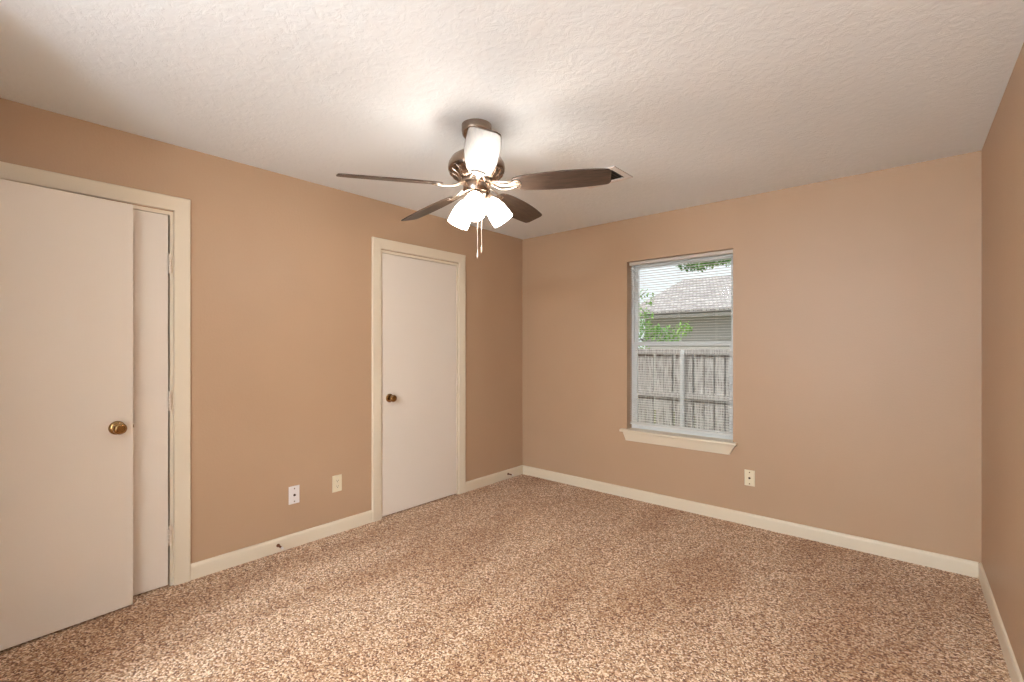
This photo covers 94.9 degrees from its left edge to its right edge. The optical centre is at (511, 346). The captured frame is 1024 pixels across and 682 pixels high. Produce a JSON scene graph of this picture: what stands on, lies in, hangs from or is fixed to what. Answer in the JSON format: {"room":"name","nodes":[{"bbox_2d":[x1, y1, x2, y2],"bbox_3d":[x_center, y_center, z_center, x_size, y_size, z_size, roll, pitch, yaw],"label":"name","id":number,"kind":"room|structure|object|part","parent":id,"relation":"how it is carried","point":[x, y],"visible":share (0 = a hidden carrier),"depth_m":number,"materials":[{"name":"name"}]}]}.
{"room":"empty bedroom","nodes":[
{"label":"empty bedroom","id":0,"kind":"room"},
{"bbox_2d":[0,98,521,563],"bbox_3d":[-1.256,0.124,3.429,0.140,2.490,4.293,0,0,41],"label":"wall","id":1,"kind":"structure","parent":0,"point":[281,265],"depth_m":3.07,"materials":[{"name":"beige paint"}]},
{"bbox_2d":[0,161,190,585],"bbox_3d":[-2.186,0.244,2.340,0.158,2.150,0.961,0,0,41],"label":"door frame","id":2,"kind":"structure","parent":1,"relation":"attached to","point":[179,220],"depth_m":2.61,"materials":[{"name":"beige wood"}]},
{"bbox_2d":[133,209,171,595],"bbox_3d":[-2.125,0.292,2.292,0.100,2.033,0.776,0,0,41],"label":"door","id":3,"kind":"structure","parent":1,"relation":"in","point":[152,262],"depth_m":2.53,"materials":[{"name":"beige wood"}]},
{"bbox_2d":[191,510,372,579],"bbox_3d":[-1.437,1.274,3.102,0.013,0.089,1.172,0,0,41],"label":"baseboard","id":4,"kind":"structure","parent":1,"relation":"attached to","point":[215,564],"depth_m":3.00,"materials":[{"name":"beige wood"}]},
{"bbox_2d":[289,485,298,504],"bbox_3d":[-1.435,0.977,3.103,0.016,0.117,0.071,0,0,41],"label":"wall plate","id":5,"kind":"object","parent":1,"relation":"attached to","point":[293,490],"visible":1,"depth_m":3.10,"materials":[{"name":"white plastic"}]},
{"bbox_2d":[332,474,341,492],"bbox_3d":[-1.239,0.968,3.335,0.008,0.117,0.071,0,0,41],"label":"power outlet","id":6,"kind":"object","parent":1,"relation":"attached to","point":[337,479],"visible":1,"depth_m":3.33,"materials":[{"name":"beige plastic"}]},
{"bbox_2d":[372,237,465,521],"bbox_3d":[-0.792,0.244,3.951,0.158,2.150,0.960,0,0,41],"label":"door frame","id":7,"kind":"structure","parent":1,"relation":"attached to","point":[378,244],"depth_m":3.71,"materials":[{"name":"beige wood"}]},
{"bbox_2d":[382,253,457,516],"bbox_3d":[-0.734,0.292,3.907,0.100,2.033,0.778,0,0,41],"label":"door","id":8,"kind":"structure","parent":1,"relation":"in","point":[420,297],"depth_m":3.88,"materials":[{"name":"beige wood"}]},
{"bbox_3d":[-0.929,0.398,3.648,0.056,0.057,0.057,0,0,41],"label":"knob","id":9,"kind":"part","parent":8,"relation":"part of","materials":[{"name":"gold metal"}]},
{"bbox_2d":[466,465,522,491],"bbox_3d":[-0.157,1.274,4.583,0.013,0.089,0.828,0,0,41],"label":"baseboard","id":10,"kind":"structure","parent":1,"relation":"attached to","point":[480,482],"depth_m":4.54,"materials":[{"name":"beige wood"}]},
{"bbox_2d":[0,474,1011,681],"bbox_3d":[-0.639,1.369,1.463,4.445,0.100,6.458,0,0,41],"label":"floor","id":11,"kind":"structure","parent":0,"point":[520,578],"depth_m":2.33,"materials":[{"name":"carpet"}]},
{"bbox_2d":[0,0,1023,238],"bbox_3d":[-0.639,-1.181,1.463,4.445,0.120,6.458,0,0,41],"label":"ceiling","id":12,"kind":"structure","parent":0,"point":[700,102],"depth_m":2.01,"materials":[{"name":"white paint"}]},
{"bbox_2d":[336,118,610,258],"bbox_3d":[-0.192,-0.779,2.411,1.260,0.683,1.281,0,0,41],"label":"ceiling fan","id":13,"kind":"object","parent":12,"relation":"hanging from","point":[479,166],"visible":1,"depth_m":2.30,"materials":[{"name":"brown wood"}]},
{"bbox_3d":[-0.563,-0.783,2.196,0.480,0.006,0.147,-4,16,-25],"label":"fan blade","id":14,"kind":"part","parent":13,"relation":"part of","materials":[{"name":"brown wood"}]},
{"bbox_3d":[-0.468,-0.787,2.686,0.147,0.006,0.480,-23,12,-42],"label":"fan blade","id":15,"kind":"part","parent":13,"relation":"part of","materials":[{"name":"brown wood"}]},
{"bbox_3d":[-0.299,-0.809,2.317,0.135,0.034,0.075,-4,16,-25],"label":"arm","id":16,"kind":"part","parent":13,"relation":"part of","materials":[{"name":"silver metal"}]},
{"bbox_3d":[-0.271,-0.810,2.471,0.075,0.034,0.135,-23,12,-42],"label":"arm","id":17,"kind":"part","parent":13,"relation":"part of","materials":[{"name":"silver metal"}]},
{"bbox_3d":[-0.266,-0.685,2.447,0.140,0.152,0.111,0,0,41],"label":"lamp shade","id":18,"kind":"part","parent":13,"relation":"part of","materials":[{"name":"white glass"}]},
{"bbox_3d":[-0.182,-0.685,2.258,0.126,0.152,0.132,0,0,41],"label":"lamp shade","id":19,"kind":"part","parent":13,"relation":"part of","materials":[{"name":"white glass"}]},
{"bbox_3d":[-0.181,-0.708,2.281,0.060,0.081,0.064,0,0,41],"label":"light bulb","id":20,"kind":"part","parent":13,"relation":"part of","materials":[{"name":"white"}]},
{"bbox_3d":[-0.171,-0.624,2.330,0.004,0.317,0.003,0,0,41],"label":"pull chain","id":21,"kind":"part","parent":13,"relation":"part of","materials":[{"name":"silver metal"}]},
{"bbox_3d":[-0.161,-0.814,2.243,0.075,0.034,0.135,13,0,-7],"label":"arm","id":22,"kind":"part","parent":13,"relation":"part of","materials":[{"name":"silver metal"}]},
{"bbox_3d":[-0.127,-0.801,1.953,0.147,0.006,0.480,13,0,-7],"label":"fan blade","id":23,"kind":"part","parent":13,"relation":"part of","materials":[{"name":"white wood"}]},
{"bbox_3d":[-0.116,-0.816,2.492,0.075,0.034,0.135,-19,-10,27],"label":"arm","id":24,"kind":"part","parent":13,"relation":"part of","materials":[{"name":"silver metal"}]},
{"bbox_3d":[-0.063,-0.685,2.390,0.128,0.152,0.131,0,0,41],"label":"lamp shade","id":25,"kind":"part","parent":13,"relation":"part of","materials":[{"name":"white glass"}]},
{"bbox_3d":[-0.048,-0.819,2.351,0.135,0.034,0.075,0,-15,11],"label":"arm","id":26,"kind":"part","parent":13,"relation":"part of","materials":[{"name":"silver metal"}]},
{"bbox_3d":[0.027,-0.807,2.747,0.147,0.006,0.480,-19,-10,27],"label":"fan blade","id":27,"kind":"part","parent":13,"relation":"part of","materials":[{"name":"brown wood"}]},
{"bbox_3d":[0.238,-0.815,2.294,0.480,0.006,0.147,0,-15,11],"label":"fan blade","id":28,"kind":"part","parent":13,"relation":"part of","materials":[{"name":"brown wood"}]},
{"bbox_2d":[587,166,632,188],"bbox_3d":[0.590,-1.118,3.106,0.330,0.011,0.250,0,0,41],"label":"ceiling vent","id":29,"kind":"object","parent":12,"relation":"in","point":[617,174],"visible":0.49,"depth_m":3.07,"materials":[{"name":"white plastic"}]},
{"bbox_2d":[522,150,981,562],"bbox_3d":[1.466,0.124,3.820,3.465,2.490,0.140,0,0,41],"label":"wall","id":30,"kind":"structure","parent":0,"point":[857,299],"depth_m":3.20,"materials":[{"name":"beige paint"}]},
{"bbox_2d":[619,254,736,454],"bbox_3d":[1.361,0.035,3.876,0.952,1.564,0.188,0,0,41],"label":"window","id":31,"kind":"structure","parent":30,"relation":"in","point":[693,440],"depth_m":3.87,"materials":[{"name":"white plastic"}]},
{"bbox_2d":[629,249,732,435],"bbox_3d":[1.373,-0.033,3.875,0.866,1.424,0.046,0,0,41],"label":"window blind","id":32,"kind":"object","parent":31,"relation":"attached to","point":[725,252],"visible":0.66,"depth_m":3.85,"materials":[{"name":"beige plastic"}]},
{"bbox_3d":[1.375,0.673,3.878,0.862,0.011,0.024,0,0,41],"label":"rail","id":33,"kind":"part","parent":32,"relation":"part of","materials":[{"name":"white plastic"}]},
{"bbox_3d":[1.405,0.328,3.912,0.830,0.738,0.020,0,0,41],"label":"sash","id":34,"kind":"part","parent":31,"relation":"part of","materials":[{"name":"white plastic"}]},
{"bbox_3d":[1.420,-0.369,3.930,0.830,0.711,0.020,0,0,41],"label":"sash","id":35,"kind":"part","parent":31,"relation":"part of","materials":[{"name":"white plastic"}]},
{"bbox_2d":[744,469,754,486],"bbox_3d":[1.752,0.968,3.469,0.071,0.117,0.016,0,0,41],"label":"wall plate","id":36,"kind":"object","parent":30,"relation":"attached to","point":[749,475],"visible":1,"depth_m":3.47,"materials":[{"name":"beige plastic"}]},
{"bbox_2d":[523,465,978,577],"bbox_3d":[1.389,1.274,3.785,3.369,0.089,0.013,0,0,41],"label":"baseboard","id":37,"kind":"structure","parent":30,"relation":"attached to","point":[961,566],"depth_m":3.32,"materials":[{"name":"beige wood"}]},
{"bbox_2d":[982,43,1023,680],"bbox_3d":[1.398,0.124,1.040,0.140,2.490,4.156,0,0,40],"label":"wall","id":38,"kind":"structure","parent":0,"point":[1003,147],"depth_m":2.08,"materials":[{"name":"beige paint"}]},
{"bbox_2d":[979,563,1023,681],"bbox_3d":[1.386,1.274,1.143,0.013,0.089,4.014,0,0,40],"label":"baseboard","id":39,"kind":"structure","parent":38,"relation":"attached to","point":[1013,669],"depth_m":2.09,"materials":[{"name":"beige wood"}]},
{"label":"outside","id":40,"kind":"structure","parent":0,"visible":0},
{"bbox_2d":[645,409,674,425],"bbox_3d":[8.825,1.719,14.790,42.000,0.100,26.082,0,0,41],"label":"ground","id":41,"kind":"structure","parent":40,"point":[645,409],"depth_m":11.21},
{"bbox_2d":[638,289,692,348],"bbox_3d":[2.234,0.356,7.992,0.684,2.681,1.733,0,0,-30],"label":"leafy tree","id":42,"kind":"object","parent":41,"relation":"on","point":[658,328],"visible":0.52,"depth_m":7.80,"materials":[{"name":"green plant"}]},
{"bbox_2d":[638,349,728,431],"bbox_3d":[1.938,0.846,7.339,10.870,1.647,0.162,0,0,41],"label":"wooden fence","id":43,"kind":"object","parent":41,"relation":"on","point":[700,353],"visible":0.12,"depth_m":6.83,"materials":[{"name":"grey wood"}]},
{"bbox_3d":[2.468,0.856,6.813,0.060,1.627,0.060,0,0,41],"label":"fence post","id":44,"kind":"part","parent":43,"relation":"part of","materials":[{"name":"brown"}]},
{"bbox_3d":[1.965,0.067,7.316,10.800,0.075,0.038,0,0,41],"label":"fence rail","id":45,"kind":"part","parent":43,"relation":"part of","materials":[{"name":"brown wood"}]},
{"bbox_3d":[1.965,0.712,7.316,10.800,0.075,0.038,0,0,41],"label":"fence rail","id":46,"kind":"part","parent":43,"relation":"part of","materials":[{"name":"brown wood"}]},
{"bbox_2d":[640,276,730,410],"bbox_3d":[10.876,-0.286,10.703,14.350,3.910,7.580,0,0,41],"label":"house","id":47,"kind":"structure","parent":41,"relation":"on","point":[726,332],"depth_m":12.09,"materials":[{"name":"grey"}]},
{"bbox_2d":[675,258,730,271],"bbox_3d":[4.081,-0.692,7.100,3.729,4.765,2.071,0,0,16],"label":"leafy tree","id":48,"kind":"object","parent":41,"relation":"on","point":[715,261],"visible":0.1,"depth_m":6.91,"materials":[{"name":"green plant"}]},
{"bbox_3d":[-2.103,0.124,1.416,1.213,2.490,0.140,0,0,41],"label":"wall","id":49,"kind":"structure","parent":0,"visible":0},
{"bbox_2d":[0,179,133,650],"bbox_3d":[-2.170,0.292,2.094,0.164,2.033,0.782,0,0,37],"label":"door","id":50,"kind":"structure","parent":49,"relation":"in","point":[66,258],"depth_m":2.19,"materials":[{"name":"beige wood"}]},
{"bbox_3d":[-1.937,0.402,2.317,0.056,0.057,0.057,0,0,37],"label":"knob","id":51,"kind":"part","parent":50,"relation":"part of","materials":[{"name":"gold metal"}]}
]}

